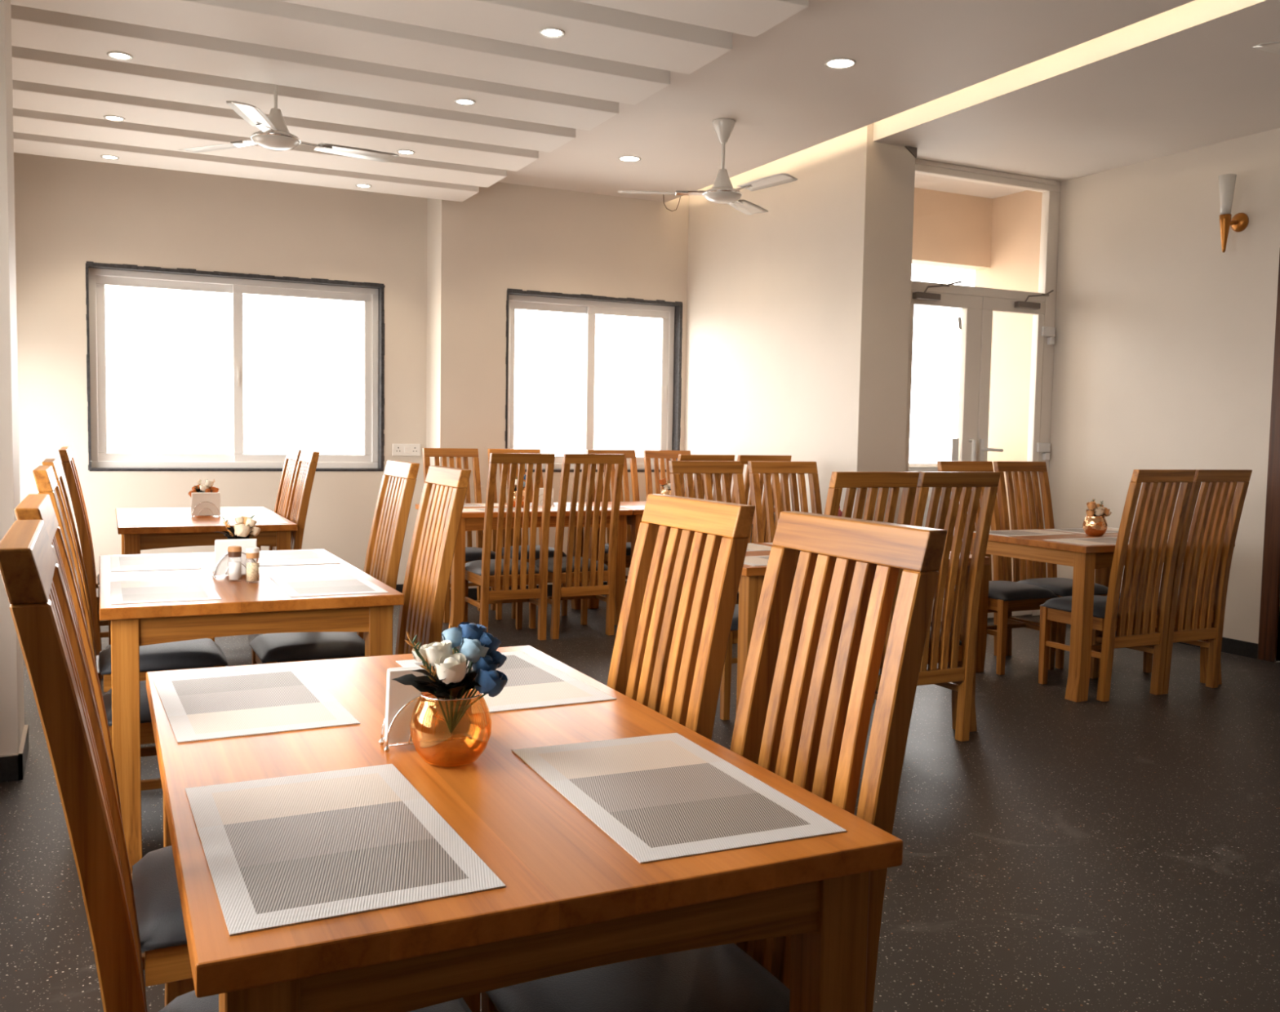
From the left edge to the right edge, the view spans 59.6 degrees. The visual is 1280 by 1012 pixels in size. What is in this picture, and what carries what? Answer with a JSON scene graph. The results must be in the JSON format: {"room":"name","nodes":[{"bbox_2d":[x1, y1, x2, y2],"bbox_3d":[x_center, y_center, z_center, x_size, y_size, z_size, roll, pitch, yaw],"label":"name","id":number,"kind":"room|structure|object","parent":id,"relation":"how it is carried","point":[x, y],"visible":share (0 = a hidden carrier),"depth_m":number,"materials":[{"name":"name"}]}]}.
{"room":"restaurant dining room","nodes":[
{"label":"restaurant dining room","id":0,"kind":"room"},
{"bbox_2d":[0,0,24,755],"bbox_3d":[-2.398,-0.570,3.912,0.365,3.035,0.406,-1,4,-26],"label":"wall pillar","id":1,"kind":"structure","parent":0,"point":[11,665],"depth_m":3.85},
{"bbox_2d":[0,726,28,782],"bbox_3d":[-2.418,0.900,4.010,0.378,0.088,0.429,-1,4,-26],"label":"baseboard","id":2,"kind":"structure","parent":1,"relation":"attached to","point":[12,768],"depth_m":3.89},
{"bbox_2d":[0,724,28,757],"bbox_3d":[-2.417,0.855,4.007,0.378,0.003,0.429,-1,4,-26],"label":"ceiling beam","id":3,"kind":"structure","parent":2,"relation":"on","point":[25,728],"depth_m":4.01,"materials":[{"name":"beige"}]},
{"bbox_2d":[13,152,427,586],"bbox_3d":[-3.038,-0.966,7.744,3.110,3.300,0.250,-1,4,-26],"label":"wall","id":4,"kind":"structure","parent":0,"point":[69,213],"depth_m":7.58,"materials":[{"name":"paint"}]},
{"bbox_2d":[85,261,385,471],"bbox_3d":[-2.781,-0.930,7.824,1.955,1.368,0.169,-1,4,-26],"label":"window","id":5,"kind":"structure","parent":4,"relation":"in","point":[98,275],"depth_m":7.80,"materials":[{"name":"plastic"}]},
{"bbox_2d":[392,443,420,456],"bbox_3d":[-1.730,-0.417,8.281,0.202,0.090,0.016,-1,4,-26],"label":"wall socket","id":6,"kind":"object","parent":4,"relation":"attached to","point":[402,450],"visible":1,"depth_m":8.27,"materials":[{"name":"white plastic"}]},
{"bbox_2d":[426,182,688,589],"bbox_3d":[-0.624,-0.988,8.725,2.088,3.300,0.622,-1,4,-26],"label":"wall","id":7,"kind":"structure","parent":0,"point":[504,236],"depth_m":8.19,"materials":[{"name":"paint"}]},
{"bbox_2d":[449,581,626,601],"bbox_3d":[-0.564,0.637,8.520,1.974,0.088,0.014,-1,4,-26],"label":"baseboard","id":8,"kind":"structure","parent":7,"relation":"attached to","point":[473,593],"depth_m":8.22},
{"bbox_2d":[504,288,682,472],"bbox_3d":[-0.366,-0.934,8.598,1.464,1.342,0.169,-1,4,-26],"label":"window","id":9,"kind":"structure","parent":7,"relation":"in","point":[670,313],"depth_m":8.63,"materials":[{"name":"plastic"}]},
{"bbox_2d":[0,595,1279,1011],"bbox_3d":[1.457,1.100,4.208,8.100,0.200,11.100,-1,4,-26],"label":"floor","id":10,"kind":"structure","parent":0,"point":[1120,854],"depth_m":3.42,"materials":[{"name":"stone"}]},
{"bbox_2d":[61,446,102,646],"bbox_3d":[-2.827,0.239,6.111,0.575,1.117,0.408,-1,4,-26],"label":"dining chair","id":11,"kind":"object","parent":10,"relation":"on","point":[97,577],"visible":0.05,"depth_m":6.14,"materials":[{"name":"brown wood"}]},
{"bbox_2d":[58,448,108,679],"bbox_3d":[-2.606,0.273,5.664,0.575,1.117,0.408,-1,4,-26],"label":"dining chair","id":12,"kind":"object","parent":10,"relation":"on","point":[67,462],"visible":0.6,"depth_m":5.41,"materials":[{"name":"brown wood"}]},
{"bbox_2d":[32,465,162,791],"bbox_3d":[-1.476,0.444,3.356,0.575,1.117,0.408,-1,4,-26],"label":"dining chair","id":13,"kind":"object","parent":10,"relation":"on","point":[44,475],"visible":0.2,"depth_m":3.21,"materials":[{"name":"brown wood"}]},
{"bbox_2d":[13,493,192,986],"bbox_3d":[-0.778,0.544,2.021,0.575,1.117,0.408,-1,4,-26],"label":"dining chair","id":14,"kind":"object","parent":10,"relation":"on","point":[166,959],"visible":0.2,"depth_m":1.91,"materials":[{"name":"brown wood"}]},
{"bbox_2d":[41,458,227,692],"bbox_3d":[-1.799,0.396,4.003,0.575,1.117,0.408,-1,4,-26],"label":"dining chair","id":15,"kind":"object","parent":10,"relation":"on","point":[203,653],"visible":0.42,"depth_m":3.92,"materials":[{"name":"brown wood"}]},
{"bbox_2d":[115,506,297,555],"bbox_3d":[-2.422,0.427,6.163,0.830,0.750,1.360,-1,4,-26],"label":"dining table","id":16,"kind":"object","parent":10,"relation":"on","point":[198,531],"visible":0.41,"depth_m":5.56,"materials":[{"name":"brown wood"}]},
{"bbox_2d":[118,507,176,515],"bbox_3d":[-2.802,0.031,6.353,0.285,0.002,0.490,-1,4,-26],"label":"placemat","id":17,"kind":"object","parent":16,"relation":"on","point":[122,511],"visible":1,"depth_m":6.33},
{"bbox_2d":[120,517,186,526],"bbox_3d":[-2.480,0.080,5.689,0.285,0.002,0.490,-1,4,-26],"label":"placemat","id":18,"kind":"object","parent":16,"relation":"on","point":[160,521],"visible":1,"depth_m":5.66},
{"bbox_2d":[191,501,220,517],"bbox_3d":[-2.345,0.017,6.041,0.145,0.087,0.053,0,4,-20],"label":"napkin holder","id":19,"kind":"object","parent":16,"relation":"on","point":[204,501],"visible":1,"depth_m":6.03,"materials":[{"name":"silver metal"}]},
{"bbox_2d":[191,492,220,515],"bbox_3d":[-2.346,-0.012,6.039,0.150,0.121,0.036,0,4,-20],"label":"napkin stack","id":20,"kind":"object","parent":19,"relation":"in","point":[214,498],"visible":1,"depth_m":6.02,"materials":[{"name":"white paper"}]},
{"bbox_2d":[220,506,268,513],"bbox_3d":[-2.362,0.025,6.570,0.285,0.002,0.490,-1,4,-26],"label":"placemat","id":21,"kind":"object","parent":16,"relation":"on","point":[234,509],"visible":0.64,"depth_m":6.55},
{"bbox_2d":[220,515,288,524],"bbox_3d":[-2.040,0.074,5.905,0.285,0.002,0.490,-1,4,-26],"label":"placemat","id":22,"kind":"object","parent":16,"relation":"on","point":[260,519],"visible":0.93,"depth_m":5.90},
{"bbox_3d":[-2.403,-0.001,6.157,0.121,0.105,0.121,-1,4,-26],"label":"metal vase","id":23,"kind":"object","parent":16,"relation":"on","visible":0},
{"bbox_2d":[188,479,218,497],"bbox_3d":[-2.398,-0.070,6.148,0.132,0.159,0.130,2,4,13],"label":"flower bouquet","id":24,"kind":"object","parent":23,"relation":"in","point":[207,487],"visible":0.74,"depth_m":6.13,"materials":[{"name":"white plant"}]},
{"bbox_2d":[0,520,471,1011],"bbox_3d":[-0.500,0.585,1.484,0.575,1.117,0.408,-1,4,-26],"label":"dining chair","id":25,"kind":"object","parent":10,"relation":"on","point":[41,611],"visible":0.82,"depth_m":1.21,"materials":[{"name":"brown wood"}]},
{"bbox_2d":[99,549,404,873],"bbox_3d":[-1.379,0.600,3.814,0.827,0.750,1.346,-1,4,-26],"label":"dining table","id":26,"kind":"object","parent":10,"relation":"on","point":[245,607],"visible":0.47,"depth_m":3.19,"materials":[{"name":"brown wood"}]},
{"bbox_2d":[110,553,201,572],"bbox_3d":[-1.751,0.202,4.029,0.285,0.002,0.490,-1,4,-26],"label":"placemat","id":27,"kind":"object","parent":26,"relation":"on","point":[186,561],"visible":1,"depth_m":4.00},
{"bbox_2d":[110,577,221,604],"bbox_3d":[-1.432,0.252,3.358,0.285,0.002,0.490,-1,4,-26],"label":"placemat","id":28,"kind":"object","parent":26,"relation":"on","point":[127,592],"visible":1,"depth_m":3.33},
{"bbox_2d":[227,546,241,582],"bbox_3d":[-1.296,0.185,3.578,0.045,0.112,0.045,-1,4,-26],"label":"jar","id":29,"kind":"object","parent":26,"relation":"on","point":[234,567],"visible":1,"depth_m":3.56,"materials":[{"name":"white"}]},
{"bbox_2d":[212,552,259,578],"bbox_3d":[-1.327,0.191,3.673,0.145,0.087,0.053,-1,4,-26],"label":"napkin holder","id":30,"kind":"object","parent":26,"relation":"on","point":[214,575],"visible":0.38,"depth_m":3.64,"materials":[{"name":"silver metal"}]},
{"bbox_2d":[213,538,257,575],"bbox_3d":[-1.328,0.166,3.671,0.133,0.114,0.036,-1,4,-26],"label":"napkin stack","id":31,"kind":"object","parent":30,"relation":"in","point":[221,546],"visible":0.64,"depth_m":3.65,"materials":[{"name":"white paper"}]},
{"bbox_2d":[244,546,259,582],"bbox_3d":[-1.231,0.188,3.555,0.045,0.112,0.045,-1,4,-26],"label":"jar","id":32,"kind":"object","parent":26,"relation":"on","point":[252,568],"visible":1,"depth_m":3.54,"materials":[{"name":"brown"}]},
{"bbox_2d":[257,549,340,566],"bbox_3d":[-1.329,0.195,4.248,0.285,0.002,0.490,-1,4,-26],"label":"placemat","id":33,"kind":"object","parent":26,"relation":"on","point":[315,557],"visible":0.79,"depth_m":4.21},
{"bbox_2d":[268,573,388,597],"bbox_3d":[-0.997,0.247,3.547,0.285,0.002,0.490,-1,4,-26],"label":"placemat","id":34,"kind":"object","parent":26,"relation":"on","point":[340,584],"visible":1,"depth_m":3.52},
{"bbox_3d":[-1.358,0.173,3.796,0.121,0.105,0.121,-1,4,-26],"label":"metal vase","id":35,"kind":"object","parent":26,"relation":"on","visible":0},
{"bbox_2d":[214,514,260,539],"bbox_3d":[-1.363,0.106,3.791,0.124,0.152,0.131,3,4,31],"label":"flower bouquet","id":36,"kind":"object","parent":35,"relation":"in","point":[245,526],"visible":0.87,"depth_m":3.78,"materials":[{"name":"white plant"}]},
{"bbox_2d":[208,450,319,641],"bbox_3d":[-2.029,0.265,5.941,0.575,1.117,0.408,-1,4,-26],"label":"dining chair","id":37,"kind":"object","parent":10,"relation":"on","point":[297,510],"visible":0.18,"depth_m":5.86,"materials":[{"name":"brown wood"}]},
{"bbox_2d":[263,448,305,634],"bbox_3d":[-2.225,0.235,6.340,0.575,1.117,0.408,-1,4,-26],"label":"dining chair","id":38,"kind":"object","parent":10,"relation":"on","point":[291,460],"visible":0.22,"depth_m":6.41,"materials":[{"name":"brown wood"}]},
{"bbox_2d":[248,460,419,664],"bbox_3d":[-1.184,0.387,4.306,0.575,1.117,0.408,-1,4,-26],"label":"dining chair","id":39,"kind":"object","parent":10,"relation":"on","point":[388,531],"visible":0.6,"depth_m":4.21,"materials":[{"name":"brown wood"}]},
{"bbox_2d":[395,466,471,654],"bbox_3d":[-0.901,0.430,3.722,0.575,1.117,0.408,-1,4,-26],"label":"dining chair","id":40,"kind":"object","parent":10,"relation":"on","point":[433,545],"visible":0.4,"depth_m":3.75,"materials":[{"name":"brown wood"}]},
{"bbox_2d":[422,448,502,622],"bbox_3d":[-1.195,0.177,7.496,0.408,1.117,0.575,-1,4,-26],"label":"dining chair","id":41,"kind":"object","parent":10,"relation":"on","point":[472,553],"visible":0.26,"depth_m":7.67,"materials":[{"name":"brown wood"}]},
{"bbox_2d":[463,453,555,640],"bbox_3d":[-0.801,0.237,6.698,0.408,1.117,0.575,-1,4,-26],"label":"dining chair","id":42,"kind":"object","parent":10,"relation":"on","point":[486,572],"visible":0.99,"depth_m":6.52,"materials":[{"name":"brown wood"}]},
{"bbox_2d":[415,502,632,628],"bbox_3d":[-0.772,0.381,7.313,1.200,0.750,0.820,-1,4,-26],"label":"dining table","id":43,"kind":"object","parent":10,"relation":"on","point":[469,522],"visible":0.3,"depth_m":6.87,"materials":[{"name":"brown wood"}]},
{"bbox_2d":[146,645,902,1011],"bbox_3d":[-0.340,0.748,1.842,0.818,0.750,1.353,-1,4,-26],"label":"dining table","id":44,"kind":"object","parent":10,"relation":"on","point":[573,899],"visible":0.7,"depth_m":1.33,"materials":[{"name":"brown wood"}]},
{"bbox_2d":[152,666,359,742],"bbox_3d":[-0.712,0.352,2.034,0.285,0.002,0.490,-1,4,-28],"label":"placemat","id":45,"kind":"object","parent":44,"relation":"on","point":[204,707],"visible":1,"depth_m":1.99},
{"bbox_2d":[185,764,506,936],"bbox_3d":[-0.384,0.401,1.375,0.285,0.002,0.490,-1,4,-27],"label":"placemat","id":46,"kind":"object","parent":44,"relation":"on","point":[291,850],"visible":1,"depth_m":1.32,"materials":[{"name":"fabric"}]},
{"bbox_2d":[378,693,475,752],"bbox_3d":[-0.335,0.334,1.765,0.145,0.087,0.053,-1,4,-23],"label":"napkin holder","id":47,"kind":"object","parent":44,"relation":"on","point":[381,741],"visible":0.56,"depth_m":1.74,"materials":[{"name":"silver metal"}]},
{"bbox_2d":[384,664,471,743],"bbox_3d":[-0.334,0.309,1.762,0.135,0.114,0.036,-1,4,-23],"label":"napkin stack","id":48,"kind":"object","parent":47,"relation":"in","point":[397,694],"visible":0.7,"depth_m":1.74,"materials":[{"name":"white paper"}]},
{"bbox_2d":[409,692,491,767],"bbox_3d":[-0.284,0.331,1.678,0.121,0.105,0.121,-1,4,-26],"label":"glass vase","id":49,"kind":"object","parent":44,"relation":"on","point":[447,763],"visible":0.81,"depth_m":1.66,"materials":[{"name":"glass"}]},
{"bbox_2d":[391,622,507,733],"bbox_3d":[-0.275,0.259,1.674,0.158,0.163,0.147,4,5,34],"label":"flower bouquet","id":50,"kind":"object","parent":49,"relation":"in","point":[444,671],"visible":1,"depth_m":1.66,"materials":[{"name":"plant"}]},
{"bbox_2d":[395,651,616,714],"bbox_3d":[-0.283,0.346,2.238,0.285,0.002,0.490,-1,4,-27],"label":"placemat","id":51,"kind":"object","parent":44,"relation":"on","point":[531,683],"visible":0.57,"depth_m":2.15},
{"bbox_2d":[511,733,846,863],"bbox_3d":[0.031,0.395,1.575,0.285,0.002,0.490,-1,4,-24],"label":"placemat","id":52,"kind":"object","parent":44,"relation":"on","point":[663,797],"visible":1,"depth_m":1.52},
{"bbox_2d":[487,448,567,618],"bbox_3d":[-0.778,0.171,7.701,0.408,1.117,0.575,-1,4,-27],"label":"dining chair","id":53,"kind":"object","parent":10,"relation":"on","point":[551,550],"visible":0.19,"depth_m":7.79,"materials":[{"name":"brown wood"}]},
{"bbox_2d":[528,453,624,639],"bbox_3d":[-0.399,0.231,6.895,0.408,1.117,0.575,-1,4,-26],"label":"dining chair","id":54,"kind":"object","parent":10,"relation":"on","point":[567,570],"visible":0.91,"depth_m":6.72,"materials":[{"name":"brown wood"}]},
{"bbox_2d":[462,493,755,1011],"bbox_3d":[-0.138,0.548,2.146,0.575,1.117,0.408,-1,4,-26],"label":"dining chair","id":55,"kind":"object","parent":10,"relation":"on","point":[673,633],"visible":0.32,"depth_m":2.17,"materials":[{"name":"brown wood"}]},
{"bbox_2d":[586,449,639,579],"bbox_3d":[-0.104,0.161,8.033,0.408,1.117,0.575,-1,4,-26],"label":"dining chair","id":56,"kind":"object","parent":10,"relation":"on","point":[630,454],"visible":0.18,"depth_m":8.22,"materials":[{"name":"brown wood"}]},
{"bbox_2d":[643,450,693,498],"bbox_3d":[0.313,0.155,8.238,0.408,1.117,0.575,-1,4,-26],"label":"dining chair","id":57,"kind":"object","parent":10,"relation":"on","point":[662,455],"visible":0.19,"depth_m":8.38,"materials":[{"name":"brown wood"}]},
{"bbox_2d":[584,501,774,608],"bbox_3d":[0.262,0.365,7.822,1.085,0.750,0.820,-1,4,-26],"label":"dining table","id":58,"kind":"object","parent":10,"relation":"on","point":[634,520],"visible":0.12,"depth_m":7.62,"materials":[{"name":"brown wood"}]},
{"bbox_2d":[677,454,734,502],"bbox_3d":[0.289,0.221,7.234,0.408,1.117,0.575,-1,4,-26],"label":"dining chair","id":59,"kind":"object","parent":10,"relation":"on","point":[681,457],"visible":0.04,"depth_m":6.97,"materials":[{"name":"brown wood"}]},
{"bbox_2d":[668,461,749,720],"bbox_3d":[0.426,0.359,5.169,0.408,1.117,0.575,-1,4,-27],"label":"dining chair","id":60,"kind":"object","parent":10,"relation":"on","point":[676,468],"visible":0.21,"depth_m":5.32,"materials":[{"name":"brown wood"}]},
{"bbox_2d":[480,511,947,1011],"bbox_3d":[0.087,0.582,1.679,0.575,1.117,0.408,-1,4,-26],"label":"dining chair","id":61,"kind":"object","parent":10,"relation":"on","point":[807,692],"visible":0.68,"depth_m":1.67,"materials":[{"name":"brown wood"}]},
{"bbox_2d":[731,455,791,542],"bbox_3d":[0.670,0.215,7.421,0.408,1.117,0.575,-1,4,-26],"label":"dining chair","id":62,"kind":"object","parent":10,"relation":"on","point":[744,459],"visible":0.07,"depth_m":7.17,"materials":[{"name":"brown wood"}]},
{"bbox_2d":[747,461,874,703],"bbox_3d":[0.818,0.353,5.361,0.408,1.117,0.575,-1,4,-26],"label":"dining chair","id":63,"kind":"object","parent":10,"relation":"on","point":[755,468],"visible":0.25,"depth_m":5.52,"materials":[{"name":"brown wood"}]},
{"bbox_2d":[735,542,990,732],"bbox_3d":[0.749,0.570,4.837,1.200,0.750,0.820,-1,4,-26],"label":"dining table","id":64,"kind":"object","parent":10,"relation":"on","point":[752,578],"visible":0.16,"depth_m":4.27,"materials":[{"name":"brown wood"}]},
{"bbox_2d":[743,555,768,566],"bbox_3d":[0.588,0.214,4.474,0.490,0.002,0.285,-1,4,-27],"label":"placemat","id":65,"kind":"object","parent":64,"relation":"on","point":[755,561],"visible":0.21,"depth_m":4.40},
{"bbox_2d":[746,543,771,551],"bbox_3d":[0.358,0.184,4.872,0.490,0.002,0.285,-1,4,-27],"label":"placemat","id":66,"kind":"object","parent":64,"relation":"on","point":[751,547],"visible":0.21,"depth_m":4.90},
{"bbox_2d":[824,471,919,699],"bbox_3d":[0.752,0.412,4.454,0.408,1.117,0.575,-1,4,-27],"label":"dining chair","id":67,"kind":"object","parent":10,"relation":"on","point":[851,481],"visible":0.17,"depth_m":4.20,"materials":[{"name":"brown wood"}]},
{"bbox_2d":[875,471,1000,742],"bbox_3d":[1.120,0.406,4.635,0.408,1.117,0.575,-1,4,-26],"label":"dining chair","id":68,"kind":"object","parent":10,"relation":"on","point":[942,646],"visible":0.51,"depth_m":4.48,"materials":[{"name":"brown wood"}]},
{"bbox_2d":[937,461,1058,675],"bbox_3d":[1.972,0.318,6.207,0.408,1.117,0.575,-1,4,-26],"label":"dining chair","id":69,"kind":"object","parent":10,"relation":"on","point":[1004,597],"visible":0.47,"depth_m":6.06,"materials":[{"name":"brown wood"}]},
{"bbox_2d":[993,461,1108,669],"bbox_3d":[2.353,0.312,6.395,0.408,1.117,0.575,-1,4,-26],"label":"dining chair","id":70,"kind":"object","parent":10,"relation":"on","point":[1060,587],"visible":0.54,"depth_m":6.53,"materials":[{"name":"brown wood"}]},
{"bbox_2d":[971,528,1235,702],"bbox_3d":[2.386,0.530,5.882,1.060,0.750,0.820,-1,4,-26],"label":"dining table","id":71,"kind":"object","parent":10,"relation":"on","point":[1084,559],"visible":0.49,"depth_m":5.39,"materials":[{"name":"brown wood"}]},
{"bbox_2d":[973,529,1076,536],"bbox_3d":[2.038,0.143,5.955,0.490,0.002,0.285,-1,4,-27],"label":"placemat","id":72,"kind":"object","parent":71,"relation":"on","point":[1012,532],"visible":0.79,"depth_m":5.94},
{"bbox_2d":[1043,537,1129,545],"bbox_3d":[2.288,0.174,5.549,0.490,0.002,0.285,-1,4,-27],"label":"placemat","id":73,"kind":"object","parent":71,"relation":"on","point":[1100,540],"visible":0.71,"depth_m":5.53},
{"bbox_2d":[1044,527,1131,533],"bbox_3d":[2.531,0.135,6.197,0.490,0.002,0.285,-1,4,-27],"label":"placemat","id":74,"kind":"object","parent":71,"relation":"on","point":[1109,530],"visible":0.43,"depth_m":6.18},
{"bbox_2d":[1082,515,1107,536],"bbox_3d":[2.385,0.103,5.860,0.121,0.105,0.121,-1,4,-26],"label":"metal vase","id":75,"kind":"object","parent":71,"relation":"on","point":[1092,526],"visible":0.93,"depth_m":5.82,"materials":[{"name":"gold metal"}]},
{"bbox_2d":[1085,497,1111,516],"bbox_3d":[2.398,0.037,5.847,0.124,0.153,0.126,3,4,24],"label":"flower bouquet","id":76,"kind":"object","parent":75,"relation":"in","point":[1096,510],"visible":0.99,"depth_m":5.83,"materials":[{"name":"beige plant"}]},
{"bbox_2d":[1038,469,1195,702],"bbox_3d":[2.344,0.368,5.543,0.408,1.117,0.575,-1,4,-26],"label":"dining chair","id":77,"kind":"object","parent":10,"relation":"on","point":[1135,617],"visible":0.94,"depth_m":5.37,"materials":[{"name":"brown wood"}]},
{"bbox_2d":[1097,469,1252,694],"bbox_3d":[2.712,0.363,5.724,0.408,1.117,0.575,-1,4,-26],"label":"dining chair","id":78,"kind":"object","parent":10,"relation":"on","point":[1197,614],"visible":0.73,"depth_m":5.54,"materials":[{"name":"brown wood"}]},
{"bbox_2d":[683,123,915,593],"bbox_3d":[1.022,-0.907,7.942,0.374,3.300,2.242,-1,4,-26],"label":"wall column","id":79,"kind":"structure","parent":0,"point":[798,310],"depth_m":7.32,"materials":[{"name":"paint"}]},
{"bbox_2d":[905,158,1060,622],"bbox_3d":[2.248,-0.725,7.528,1.456,3.035,0.166,-1,4,-26],"label":"door","id":80,"kind":"structure","parent":79,"relation":"attached to","point":[977,305],"depth_m":7.57,"materials":[{"name":"beige plastic"}]},
{"bbox_2d":[497,0,1195,202],"bbox_3d":[0.251,-2.012,3.332,4.645,0.012,10.410,-1,4,-26],"label":"ceiling","id":81,"kind":"structure","parent":0,"point":[783,100],"depth_m":5.63,"materials":[{"name":"paint"}]},
{"bbox_2d":[13,132,479,201],"bbox_3d":[-2.516,-2.210,7.080,2.995,0.182,0.375,-1,4,-26],"label":"ceiling beam","id":82,"kind":"structure","parent":81,"relation":"attached to","point":[24,143],"depth_m":7.00,"materials":[{"name":"paint"}]},
{"bbox_2d":[13,107,506,187],"bbox_3d":[-2.272,-2.174,6.595,3.002,0.182,0.375,-1,4,-26],"label":"ceiling beam","id":83,"kind":"structure","parent":81,"relation":"attached to","point":[24,121],"depth_m":6.51,"materials":[{"name":"paint"}]},
{"bbox_2d":[12,80,538,171],"bbox_3d":[-2.029,-2.137,6.110,3.009,0.182,0.375,-1,4,-26],"label":"ceiling beam","id":84,"kind":"structure","parent":81,"relation":"attached to","point":[28,95],"depth_m":6.02,"materials":[{"name":"paint"}]},
{"bbox_2d":[178,84,399,162],"bbox_3d":[-1.636,-1.878,5.346,1.011,0.355,1.076,-1,4,-26],"label":"ceiling fan","id":85,"kind":"object","parent":81,"relation":"hanging from","point":[274,135],"visible":0.98,"depth_m":5.31,"materials":[{"name":"white metal"}]},
{"bbox_2d":[11,45,575,152],"bbox_3d":[-1.786,-2.101,5.625,3.016,0.182,0.375,-1,4,-26],"label":"ceiling beam","id":86,"kind":"structure","parent":81,"relation":"attached to","point":[31,65],"depth_m":5.54,"materials":[{"name":"paint"}]},
{"bbox_2d":[10,4,618,130],"bbox_3d":[-1.543,-2.065,5.140,3.024,0.182,0.375,-1,4,-26],"label":"ceiling beam","id":87,"kind":"structure","parent":81,"relation":"attached to","point":[36,28],"depth_m":5.06,"materials":[{"name":"paint"}]},
{"bbox_2d":[106,51,133,60],"bbox_3d":[-2.273,-1.967,4.888,0.104,0.006,0.104,-1,4,-26],"label":"recessed light","id":88,"kind":"object","parent":87,"relation":"attached to","point":[113,55],"visible":1,"depth_m":4.89,"materials":[{"name":"plastic"}]},
{"bbox_2d":[10,0,670,105],"bbox_3d":[-1.300,-2.029,4.655,3.031,0.182,0.375,-1,4,-26],"label":"ceiling beam","id":89,"kind":"structure","parent":81,"relation":"attached to","point":[271,23],"depth_m":4.69,"materials":[{"name":"paint"}]},
{"bbox_2d":[275,0,732,74],"bbox_3d":[-1.057,-1.993,4.170,3.038,0.182,0.375,-1,4,-26],"label":"ceiling beam","id":90,"kind":"structure","parent":81,"relation":"attached to","point":[591,30],"depth_m":4.47,"materials":[{"name":"paint"}]},
{"bbox_2d":[539,27,564,38],"bbox_3d":[-0.355,-1.908,4.511,0.104,0.006,0.104,-1,4,-26],"label":"recessed light","id":91,"kind":"object","parent":90,"relation":"attached to","point":[552,33],"visible":1,"depth_m":4.51,"materials":[{"name":"plastic"}]},
{"bbox_2d":[572,0,808,37],"bbox_3d":[-0.814,-1.956,3.685,3.045,0.182,0.375,-1,4,-26],"label":"ceiling beam","id":92,"kind":"structure","parent":81,"relation":"attached to","point":[752,18],"depth_m":4.25,"materials":[{"name":"paint"}]},
{"bbox_2d":[617,118,797,215],"bbox_3d":[0.499,-1.967,6.323,1.079,0.460,1.004,-1,4,-26],"label":"ceiling fan","id":93,"kind":"object","parent":81,"relation":"hanging from","point":[722,192],"visible":1,"depth_m":6.38,"materials":[{"name":"white metal"}]},
{"bbox_2d":[825,57,856,69],"bbox_3d":[0.963,-2.124,5.370,0.148,0.006,0.148,-1,4,-26],"label":"recessed light","id":94,"kind":"object","parent":81,"relation":"in","point":[840,63],"visible":1,"depth_m":5.37,"materials":[{"name":"plastic"}]},
{"bbox_2d":[827,59,853,67],"bbox_3d":[0.963,-2.126,5.370,0.124,0.002,0.124,-1,4,-26],"label":"diffuser","id":95,"kind":"object","parent":94,"relation":"attached to","point":[832,63],"depth_m":5.37,"materials":[{"name":"white"}]},
{"bbox_2d":[908,466,951,598],"bbox_3d":[1.892,0.224,8.280,1.456,1.030,0.120,-1,4,-26],"label":"wall","id":96,"kind":"structure","parent":0,"point":[910,468],"depth_m":8.31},
{"bbox_2d":[911,187,992,270],"bbox_3d":[1.944,-2.167,8.105,1.456,0.774,0.160,-1,4,-26],"label":"wall","id":97,"kind":"structure","parent":0,"point":[950,230],"depth_m":8.20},
{"bbox_2d":[974,190,1042,582],"bbox_3d":[2.826,-0.897,8.281,0.250,3.300,0.794,-1,4,-26],"label":"wall","id":98,"kind":"structure","parent":0,"point":[1016,217],"depth_m":8.20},
{"bbox_2d":[872,0,1279,199],"bbox_3d":[3.736,-2.127,4.090,1.786,0.265,8.706,-1,4,-26],"label":"ceiling","id":99,"kind":"structure","parent":0,"point":[1189,76],"depth_m":5.99,"materials":[{"name":"paint"}]},
{"bbox_2d":[1253,41,1279,54],"bbox_3d":[2.591,-1.769,3.980,0.967,0.475,1.087,-1,4,-26],"label":"ceiling fan","id":100,"kind":"object","parent":99,"relation":"hanging from","point":[1273,47],"visible":1,"depth_m":3.86,"materials":[{"name":"white metal"}]},
{"bbox_2d":[1045,128,1279,662],"bbox_3d":[4.827,-0.590,4.223,0.250,3.310,8.276,-1,4,-26],"label":"wall","id":101,"kind":"structure","parent":0,"point":[1163,355],"depth_m":7.00,"materials":[{"name":"paint"}]},
{"bbox_2d":[1155,627,1257,658],"bbox_3d":[3.241,0.791,7.189,0.014,0.088,1.570,-1,4,-26],"label":"baseboard","id":102,"kind":"structure","parent":101,"relation":"attached to","point":[1246,649],"depth_m":6.59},
{"bbox_2d":[1218,173,1248,253],"bbox_3d":[3.442,-1.698,6.521,0.177,0.440,0.112,-1,4,-26],"label":"wall sconce","id":103,"kind":"object","parent":101,"relation":"attached to","point":[1239,222],"visible":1,"depth_m":6.49,"materials":[{"name":"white glass"}]},
{"bbox_2d":[1257,250,1279,662],"bbox_3d":[3.898,-0.253,5.932,0.118,2.360,1.120,-1,4,-26],"label":"door","id":104,"kind":"structure","parent":101,"relation":"in","point":[1268,641],"depth_m":6.39,"materials":[{"name":"brown wood"}]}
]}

